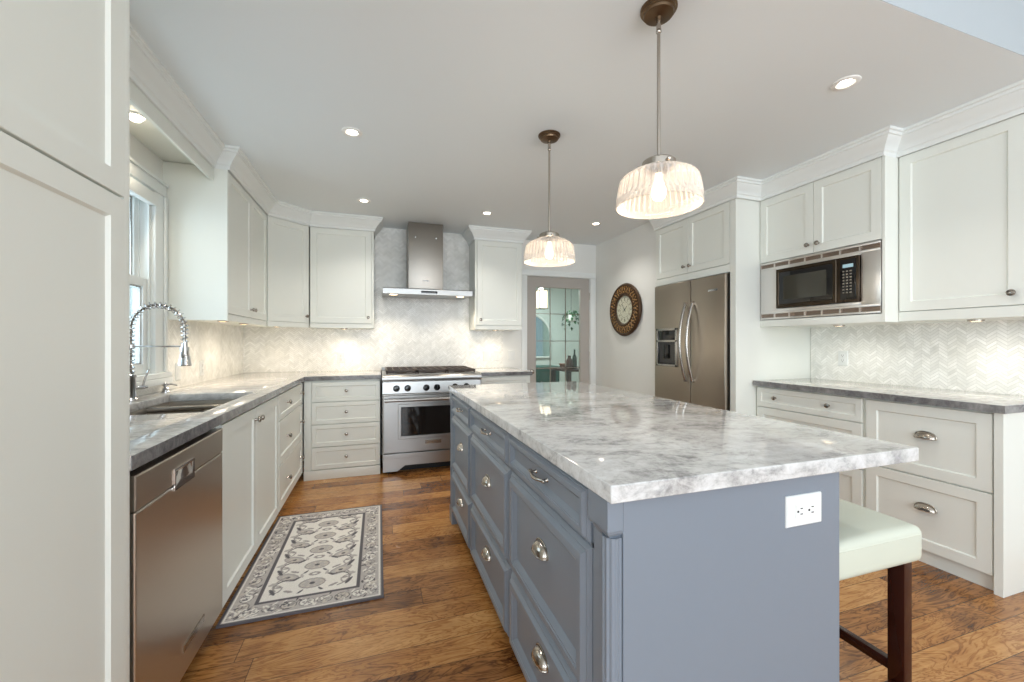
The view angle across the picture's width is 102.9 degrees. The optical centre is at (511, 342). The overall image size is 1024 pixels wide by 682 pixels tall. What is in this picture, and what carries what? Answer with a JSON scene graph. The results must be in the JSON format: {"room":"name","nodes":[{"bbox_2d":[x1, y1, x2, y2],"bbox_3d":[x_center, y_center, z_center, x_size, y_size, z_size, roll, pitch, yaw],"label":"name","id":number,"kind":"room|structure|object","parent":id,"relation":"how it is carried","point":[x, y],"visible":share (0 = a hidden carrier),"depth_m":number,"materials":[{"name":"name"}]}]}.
{"room":"kitchen","nodes":[
{"label":"kitchen","id":0,"kind":"room"},
{"bbox_2d":[130,134,162,180],"bbox_3d":[-1.991,-0.015,1.748,0.160,2.450,4.960,0,0,-18],"label":"wall","id":1,"kind":"structure","parent":0,"point":[139,152],"depth_m":2.33,"materials":[{"name":"white paint"}]},
{"bbox_2d":[130,157,172,386],"bbox_3d":[-1.986,-0.364,1.854,0.216,1.220,1.358,0,0,-18],"label":"window","id":2,"kind":"structure","parent":1,"relation":"in","point":[148,192],"depth_m":2.37,"materials":[{"name":"white paint"}]},
{"bbox_2d":[130,80,213,180],"bbox_3d":[-1.762,-1.137,1.740,0.270,0.207,1.752,0,0,-18],"label":"trim","id":3,"kind":"structure","parent":1,"relation":"attached to","point":[157,133],"depth_m":2.18,"materials":[{"name":"white paint"}]},
{"bbox_2d":[130,111,146,122],"bbox_3d":[-1.866,-1.111,2.021,0.092,0.027,0.092,0,0,-18],"label":"recessed light","id":4,"kind":"object","parent":3,"relation":"in","point":[134,116],"visible":0.72,"depth_m":2.01,"materials":[{"name":"white paint"}]},
{"bbox_2d":[136,320,242,395],"bbox_3d":[-2.127,0.003,2.435,0.009,0.585,3.290,0,0,-18],"label":"wall tile","id":5,"kind":"structure","parent":1,"relation":"attached to","point":[220,346],"depth_m":3.12,"materials":[{"name":"white tile"}]},
{"bbox_2d":[175,363,180,380],"bbox_3d":[-2.201,0.190,2.690,0.009,0.115,0.070,0,0,-18],"label":"light switch","id":6,"kind":"object","parent":5,"relation":"attached to","point":[177,368],"visible":0.92,"depth_m":2.67,"materials":[{"name":"white plastic"}]},
{"bbox_2d":[199,360,203,375],"bbox_3d":[-2.318,0.190,3.051,0.009,0.115,0.070,0,0,-18],"label":"outlet","id":7,"kind":"object","parent":5,"relation":"attached to","point":[201,362],"visible":1,"depth_m":3.04,"materials":[{"name":"white plastic"}]},
{"bbox_2d":[163,161,266,325],"bbox_3d":[-2.133,-0.632,3.041,0.374,0.979,0.978,0,0,-18],"label":"upper cabinet","id":8,"kind":"object","parent":1,"relation":"attached to","point":[217,233],"visible":0.94,"depth_m":2.60,"materials":[{"name":"white paint"}]},
{"bbox_2d":[130,23,382,238],"bbox_3d":[-1.706,-1.176,2.672,0.856,0.128,3.446,0,0,0],"label":"trim","id":9,"kind":"structure","parent":8,"relation":"attached to","point":[147,72],"depth_m":2.41,"materials":[{"name":"white paint"}]},
{"bbox_2d":[224,214,309,327],"bbox_3d":[-2.247,-0.632,3.818,0.641,0.979,0.566,0,0,-18],"label":"upper cabinet","id":10,"kind":"object","parent":1,"relation":"attached to","point":[288,242],"visible":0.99,"depth_m":3.73,"materials":[{"name":"white paint"}]},
{"bbox_2d":[302,240,595,460],"bbox_3d":[-0.439,-0.015,4.790,5.000,2.450,0.140,0,0,-18],"label":"wall","id":11,"kind":"structure","parent":0,"point":[585,255],"depth_m":4.98,"materials":[{"name":"white paint"}]},
{"bbox_2d":[310,227,373,328],"bbox_3d":[-1.704,-0.632,4.123,0.583,0.979,0.325,0,0,-18],"label":"upper cabinet","id":12,"kind":"object","parent":11,"relation":"attached to","point":[341,260],"visible":0.98,"depth_m":4.00,"materials":[{"name":"white paint"}]},
{"bbox_2d":[243,226,502,372],"bbox_3d":[-1.370,-0.472,4.408,2.656,1.535,0.009,0,0,-18],"label":"wall tile","id":13,"kind":"structure","parent":11,"relation":"attached to","point":[407,332],"depth_m":4.44,"materials":[{"name":"white tile"}]},
{"bbox_2d":[337,352,344,362],"bbox_3d":[-1.788,0.155,4.262,0.070,0.115,0.009,0,0,-18],"label":"outlet","id":14,"kind":"object","parent":13,"relation":"attached to","point":[340,355],"visible":1,"depth_m":4.26,"materials":[{"name":"white plastic"}]},
{"bbox_2d":[382,222,472,299],"bbox_3d":[-0.902,-0.859,4.296,0.882,0.761,0.494,0,0,-18],"label":"range hood","id":15,"kind":"object","parent":11,"relation":"attached to","point":[424,240],"visible":1,"depth_m":4.22,"materials":[{"name":"silver metal"}]},
{"bbox_2d":[469,240,521,330],"bbox_3d":[-0.185,-0.632,4.619,0.539,0.979,0.325,0,0,-18],"label":"upper cabinet","id":16,"kind":"object","parent":11,"relation":"attached to","point":[495,267],"visible":0.99,"depth_m":4.50,"materials":[{"name":"white paint"}]},
{"bbox_2d":[462,225,531,245],"bbox_3d":[-0.178,-1.176,4.596,0.715,0.128,0.392,0,0,-18],"label":"trim","id":17,"kind":"structure","parent":16,"relation":"attached to","point":[471,233],"depth_m":4.45,"materials":[{"name":"white paint"}]},
{"bbox_2d":[527,276,589,382],"bbox_3d":[0.590,0.198,5.053,0.856,2.009,0.113,0,0,-18],"label":"door","id":18,"kind":"structure","parent":11,"relation":"in","point":[533,282],"depth_m":5.09,"materials":[{"name":"grey paint"}]},
{"bbox_2d":[522,269,594,384],"bbox_3d":[0.566,0.165,5.109,0.992,2.090,0.159,0,0,-18],"label":"trim","id":19,"kind":"structure","parent":11,"relation":"attached to","point":[525,272],"depth_m":5.08,"materials":[{"name":"white paint"}]},
{"bbox_2d":[536,287,578,381],"bbox_3d":[-0.066,-0.015,6.480,4.700,2.450,2.840,0,0,-18],"label":"wall","id":20,"kind":"structure","parent":0,"point":[557,295],"depth_m":8.22,"materials":[{"name":"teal paint"}]},
{"bbox_2d":[536,314,549,357],"bbox_3d":[0.428,-0.136,7.998,0.740,0.887,0.044,0,0,-18],"label":"arched mirror","id":21,"kind":"object","parent":20,"relation":"attached to","point":[542,328],"visible":0.48,"depth_m":8.06,"materials":[{"name":"white paint"}]},
{"bbox_2d":[130,0,1023,245],"bbox_3d":[0.129,-1.300,3.067,5.050,0.120,3.770,0,0,-18],"label":"ceiling","id":22,"kind":"structure","parent":0,"point":[450,102],"depth_m":2.01,"materials":[{"name":"white paint"}]},
{"bbox_2d":[341,127,361,136],"bbox_3d":[-0.942,-1.237,2.400,0.116,0.006,0.116,0,0,-18],"label":"recessed light","id":23,"kind":"object","parent":22,"relation":"in","point":[349,131],"visible":1,"depth_m":2.39,"materials":[{"name":"beige"}]},
{"bbox_2d":[357,198,370,202],"bbox_3d":[-1.292,-1.237,3.558,0.116,0.006,0.116,0,0,-18],"label":"recessed light","id":24,"kind":"object","parent":22,"relation":"in","point":[362,200],"visible":1,"depth_m":3.54,"materials":[{"name":"beige"}]},
{"bbox_2d":[481,211,492,214],"bbox_3d":[-0.239,-1.237,3.901,0.116,0.006,0.116,0,0,-18],"label":"recessed light","id":25,"kind":"object","parent":22,"relation":"in","point":[483,212],"visible":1,"depth_m":3.90,"materials":[{"name":"beige"}]},
{"bbox_2d":[523,130,574,266],"bbox_3d":[0.223,-0.860,2.440,0.310,0.760,0.310,0,0,31],"label":"pendant lamp","id":26,"kind":"object","parent":22,"relation":"hanging from","point":[549,137],"visible":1,"depth_m":2.42,"materials":[{"name":"glass"}]},
{"bbox_2d":[590,222,601,224],"bbox_3d":[0.875,-1.237,4.245,0.116,0.006,0.116,0,0,-18],"label":"recessed light","id":27,"kind":"object","parent":22,"relation":"in","point":[592,223],"visible":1,"depth_m":4.23,"materials":[{"name":"beige"}]},
{"bbox_2d":[616,0,704,218],"bbox_3d":[0.545,-0.872,1.514,0.310,0.736,0.310,0,0,-38],"label":"pendant lamp","id":28,"kind":"object","parent":22,"relation":"hanging from","point":[657,13],"visible":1,"depth_m":1.50,"materials":[{"name":"glass"}]},
{"bbox_2d":[653,165,663,174],"bbox_3d":[0.545,-0.646,1.514,0.040,0.040,0.040,0,0,-18],"label":"socket","id":29,"kind":"object","parent":28,"relation":"attached to","point":[657,170],"depth_m":1.50,"materials":[{"name":"silver metal"}]},
{"bbox_2d":[830,75,861,90],"bbox_3d":[1.593,-1.237,1.946,0.116,0.006,0.116,0,0,-18],"label":"recessed light","id":30,"kind":"object","parent":22,"relation":"in","point":[846,82],"visible":1,"depth_m":1.94,"materials":[{"name":"white paint"}]},
{"bbox_2d":[180,455,1023,681],"bbox_3d":[-0.083,1.270,2.024,7.500,0.120,11.300,0,0,-18],"label":"floor","id":31,"kind":"structure","parent":0,"point":[436,619],"depth_m":1.76,"materials":[{"name":"brown wood"}]},
{"bbox_2d":[0,0,129,681],"bbox_3d":[-1.155,-0.015,0.581,0.662,2.449,0.822,0,0,-18],"label":"pantry cabinet","id":32,"kind":"object","parent":31,"relation":"on","point":[65,64],"visible":1,"depth_m":0.84,"materials":[{"name":"white paint"}]},
{"bbox_2d":[130,428,222,681],"bbox_3d":[-1.396,0.779,1.302,0.614,0.862,0.653,0,0,-18],"label":"dishwasher","id":33,"kind":"object","parent":31,"relation":"on","point":[176,496],"visible":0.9,"depth_m":1.31,"materials":[{"name":"silver metal"}]},
{"bbox_2d":[213,396,278,607],"bbox_3d":[-1.658,0.773,2.105,0.654,0.874,1.025,0,0,-18],"label":"base cabinet","id":34,"kind":"object","parent":31,"relation":"on","point":[250,453],"visible":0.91,"depth_m":2.07,"materials":[{"name":"white paint"}]},
{"bbox_2d":[129,370,380,470],"bbox_3d":[-1.517,0.315,2.628,1.288,0.040,3.299,0,0,-18],"label":"countertop","id":35,"kind":"structure","parent":34,"relation":"on","point":[152,436],"depth_m":2.10,"materials":[{"name":"stone"}]},
{"bbox_2d":[130,302,191,400],"bbox_3d":[-1.841,0.041,2.130,0.287,0.508,0.084,0,0,-18],"label":"kitchen faucet","id":36,"kind":"object","parent":35,"relation":"on","point":[184,358],"visible":0.77,"depth_m":2.12,"materials":[{"name":"silver metal"}]},
{"bbox_2d":[161,382,176,392],"bbox_3d":[-2.027,0.266,2.416,0.090,0.059,0.042,0,0,-9],"label":"soap dispenser","id":37,"kind":"object","parent":35,"relation":"on","point":[165,389],"visible":1,"depth_m":2.40,"materials":[{"name":"silver metal"}]},
{"bbox_2d":[130,399,234,414],"bbox_3d":[-1.629,0.430,2.021,0.450,0.190,0.777,0,0,-18],"label":"sink","id":38,"kind":"object","parent":35,"relation":"in","point":[169,407],"visible":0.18,"depth_m":2.16,"materials":[{"name":"silver metal"}]},
{"bbox_2d":[277,383,304,511],"bbox_3d":[-1.956,0.773,3.021,0.656,0.874,0.893,0,0,-18],"label":"base cabinet","id":39,"kind":"object","parent":31,"relation":"on","point":[290,400],"visible":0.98,"depth_m":3.04,"materials":[{"name":"white paint"}]},
{"bbox_2d":[216,505,383,628],"bbox_3d":[-1.108,1.205,2.373,0.677,0.008,1.150,0,0,-18],"label":"area rug","id":40,"kind":"object","parent":31,"relation":"on","point":[307,562],"visible":1,"depth_m":2.18,"materials":[{"name":"grey carpet"}]},
{"bbox_2d":[304,379,379,480],"bbox_3d":[-1.613,0.773,3.953,0.635,0.874,0.681,0,0,-18],"label":"base cabinet","id":41,"kind":"object","parent":31,"relation":"on","point":[342,417],"visible":0.99,"depth_m":3.65,"materials":[{"name":"white paint"}]},
{"bbox_2d":[382,366,481,473],"bbox_3d":[-0.845,0.735,4.162,0.922,0.950,0.778,0,0,-18],"label":"range","id":42,"kind":"object","parent":31,"relation":"on","point":[416,403],"visible":0.89,"depth_m":3.81,"materials":[{"name":"silver metal"}]},
{"bbox_2d":[382,370,478,374],"bbox_3d":[-0.861,0.314,4.211,0.922,0.036,0.640,0,0,-18],"label":"cooktop","id":43,"kind":"object","parent":42,"relation":"in","point":[384,372],"depth_m":3.94,"materials":[{"name":"silver metal"}]},
{"bbox_2d":[480,375,529,383],"bbox_3d":[-0.157,0.773,4.428,0.528,0.874,0.684,0,0,-18],"label":"base cabinet","id":44,"kind":"object","parent":31,"relation":"on","point":[516,378],"visible":0.02,"depth_m":4.13,"materials":[{"name":"white paint"}]},
{"bbox_2d":[474,367,531,375],"bbox_3d":[-0.157,0.315,4.444,0.547,0.040,0.692,0,0,-18],"label":"countertop","id":45,"kind":"structure","parent":44,"relation":"on","point":[507,371],"depth_m":4.16,"materials":[{"name":"stone"}]},
{"bbox_2d":[536,365,559,382],"bbox_3d":[0.379,0.777,7.052,0.840,0.745,0.470,0,0,-18],"label":"sideboard","id":46,"kind":"object","parent":31,"relation":"on","point":[542,375],"visible":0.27,"depth_m":6.91,"materials":[{"name":"teal paint"}]},
{"bbox_2d":[548,366,578,381],"bbox_3d":[1.208,0.802,6.444,1.100,0.815,0.700,0,0,-18],"label":"dining table","id":47,"kind":"object","parent":31,"relation":"on","point":[553,369],"visible":0.25,"depth_m":6.17,"materials":[{"name":"brown wood"}]},
{"bbox_2d":[566,356,572,368],"bbox_3d":[0.862,0.295,6.120,0.110,0.200,0.110,0,0,-18],"label":"vase","id":48,"kind":"object","parent":47,"relation":"on","point":[569,362],"visible":0.85,"depth_m":6.08,"materials":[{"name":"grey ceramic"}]},
{"bbox_2d":[572,349,576,368],"bbox_3d":[0.954,0.250,6.224,0.072,0.290,0.072,0,0,-18],"label":"bottle","id":49,"kind":"object","parent":47,"relation":"on","point":[574,358],"visible":0.98,"depth_m":6.20,"materials":[{"name":"black glass"}]},
{"bbox_2d":[450,392,838,681],"bbox_3d":[0.211,0.772,1.931,0.719,0.876,2.025,0,0,-18],"label":"kitchen island","id":50,"kind":"object","parent":31,"relation":"on","point":[710,585],"visible":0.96,"depth_m":1.00,"materials":[{"name":"grey paint"}]},
{"bbox_2d":[448,381,918,503],"bbox_3d":[0.352,0.314,1.977,0.990,0.038,2.072,0,0,-18],"label":"island countertop","id":51,"kind":"structure","parent":50,"relation":"on","point":[622,446],"depth_m":1.22,"materials":[{"name":"white stone"}]},
{"bbox_2d":[785,491,820,527],"bbox_3d":[0.742,0.424,1.034,0.122,0.078,0.009,0,0,-18],"label":"outlet","id":52,"kind":"object","parent":50,"relation":"attached to","point":[800,509],"visible":1,"depth_m":1.03,"materials":[{"name":"white plastic"}]},
{"bbox_2d":[795,502,814,518],"bbox_3d":[0.742,0.424,1.034,0.066,0.034,0.008,0,0,-18],"label":"receptacle","id":53,"kind":"object","parent":52,"relation":"attached to","point":[803,510],"depth_m":1.03,"materials":[{"name":"white plastic"}]},
{"bbox_2d":[655,273,729,410],"bbox_3d":[1.881,0.324,3.728,0.888,1.742,0.864,0,0,-18],"label":"refrigerator","id":54,"kind":"object","parent":31,"relation":"on","point":[692,317],"visible":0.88,"depth_m":3.50,"materials":[{"name":"silver metal"}]},
{"bbox_2d":[656,198,810,415],"bbox_3d":[1.946,0.044,3.722,0.830,2.332,0.958,0,0,-18],"label":"tall cabinet","id":55,"kind":"object","parent":31,"relation":"on","point":[723,238],"visible":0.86,"depth_m":3.23,"materials":[{"name":"white paint"}]},
{"bbox_2d":[757,386,865,506],"bbox_3d":[2.295,0.773,2.936,0.611,0.874,0.751,0,0,-18],"label":"base cabinet","id":56,"kind":"object","parent":31,"relation":"on","point":[838,413],"visible":0.21,"depth_m":2.69,"materials":[{"name":"white paint"}]},
{"bbox_2d":[839,499,921,681],"bbox_3d":[0.998,0.877,1.368,0.399,0.666,0.412,0,0,-18],"label":"bar stool","id":57,"kind":"object","parent":31,"relation":"on","point":[870,540],"visible":0.33,"depth_m":1.24,"materials":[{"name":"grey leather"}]},
{"bbox_2d":[866,398,1023,597],"bbox_3d":[2.504,0.773,2.297,0.611,0.874,0.588,0,0,-18],"label":"base cabinet","id":58,"kind":"object","parent":31,"relation":"on","point":[964,492],"visible":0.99,"depth_m":2.09,"materials":[{"name":"white paint"}]},
{"bbox_2d":[753,378,1023,413],"bbox_3d":[2.398,0.315,2.646,0.637,0.040,1.350,0,0,-18],"label":"countertop","id":59,"kind":"structure","parent":58,"relation":"on","point":[958,399],"depth_m":2.41,"materials":[{"name":"stone"}]},
{"bbox_2d":[596,222,656,395],"bbox_3d":[1.633,-0.015,4.760,0.780,2.450,1.205,0,0,-18],"label":"wall","id":60,"kind":"structure","parent":0,"point":[627,363],"depth_m":4.53,"materials":[{"name":"white paint"}]},
{"bbox_2d":[610,283,641,335],"bbox_3d":[1.262,-0.368,4.562,0.048,0.592,0.592,0,0,-18],"label":"wall clock","id":61,"kind":"object","parent":60,"relation":"attached to","point":[626,302],"visible":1,"depth_m":4.53,"materials":[{"name":"brown wood"}]},
{"bbox_2d":[648,79,1023,230],"bbox_3d":[1.975,-1.176,2.890,0.532,0.128,2.590,0,0,-37],"label":"trim","id":62,"kind":"structure","parent":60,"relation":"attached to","point":[1007,102],"depth_m":2.46,"materials":[{"name":"white paint"}]},
{"bbox_2d":[881,0,1023,55],"bbox_3d":[0.200,-1.540,1.159,7.500,0.600,0.102,0,0,-18],"label":"wall","id":63,"kind":"structure","parent":0,"point":[1000,23],"depth_m":1.67,"materials":[{"name":"grey paint"}]},
{"bbox_3d":[-0.066,-1.290,6.480,4.700,0.100,2.840,0,0,-18],"label":"ceiling","id":64,"kind":"structure","parent":0,"visible":0},
{"bbox_2d":[536,288,547,309],"bbox_3d":[0.482,-0.889,6.575,0.160,0.699,0.160,0,0,-18],"label":"lantern lamp","id":65,"kind":"object","parent":64,"relation":"hanging from","point":[541,293],"visible":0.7,"depth_m":6.52,"materials":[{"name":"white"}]},
{"bbox_2d":[562,310,578,329],"bbox_3d":[1.006,-0.718,6.851,0.362,1.042,0.439,0,0,-18],"label":"hanging plant","id":66,"kind":"object","parent":64,"relation":"hanging from","point":[569,318],"visible":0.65,"depth_m":6.79,"materials":[{"name":"green plant"}]},
{"bbox_3d":[2.698,-0.015,2.996,0.150,2.450,5.220,0,0,-18],"label":"wall","id":67,"kind":"structure","parent":0,"visible":0},
{"bbox_2d":[760,156,942,327],"bbox_3d":[2.339,-0.623,2.904,0.590,0.999,0.840,0,0,-18],"label":"upper cabinet","id":68,"kind":"object","parent":67,"relation":"attached to","point":[859,204],"visible":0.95,"depth_m":2.65,"materials":[{"name":"white paint"}]},
{"bbox_2d":[761,240,881,319],"bbox_3d":[2.276,-0.397,2.892,0.434,0.438,0.812,0,0,-18],"label":"microwave","id":69,"kind":"object","parent":68,"relation":"in","point":[846,280],"visible":0.99,"depth_m":2.74,"materials":[{"name":"silver metal"}]},
{"bbox_2d":[811,313,1023,395],"bbox_3d":[2.711,-0.048,2.700,0.009,0.685,1.450,0,0,-18],"label":"wall tile","id":70,"kind":"structure","parent":67,"relation":"attached to","point":[982,356],"depth_m":2.66,"materials":[{"name":"white tile"}]},
{"bbox_2d":[838,351,847,365],"bbox_3d":[2.555,0.120,3.149,0.009,0.115,0.070,0,0,-18],"label":"outlet","id":71,"kind":"object","parent":70,"relation":"attached to","point":[842,355],"visible":1,"depth_m":3.14,"materials":[{"name":"white plastic"}]},
{"bbox_2d":[840,354,844,362],"bbox_3d":[2.555,0.120,3.149,0.008,0.066,0.034,0,0,-18],"label":"receptacle","id":72,"kind":"object","parent":71,"relation":"attached to","point":[842,356],"depth_m":3.15,"materials":[{"name":"white plastic"}]},
{"bbox_2d":[899,113,1023,321],"bbox_3d":[2.606,-0.625,2.267,0.477,0.995,0.532,0,0,-18],"label":"upper cabinet","id":73,"kind":"object","parent":67,"relation":"attached to","point":[961,198],"visible":0.99,"depth_m":2.18,"materials":[{"name":"white paint"}]},
{"bbox_2d":[967,319,984,321],"bbox_3d":[2.591,-0.123,2.277,0.068,0.010,0.068,0,0,-18],"label":"puck light","id":74,"kind":"object","parent":73,"relation":"attached to","point":[974,320],"visible":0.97,"depth_m":2.26,"materials":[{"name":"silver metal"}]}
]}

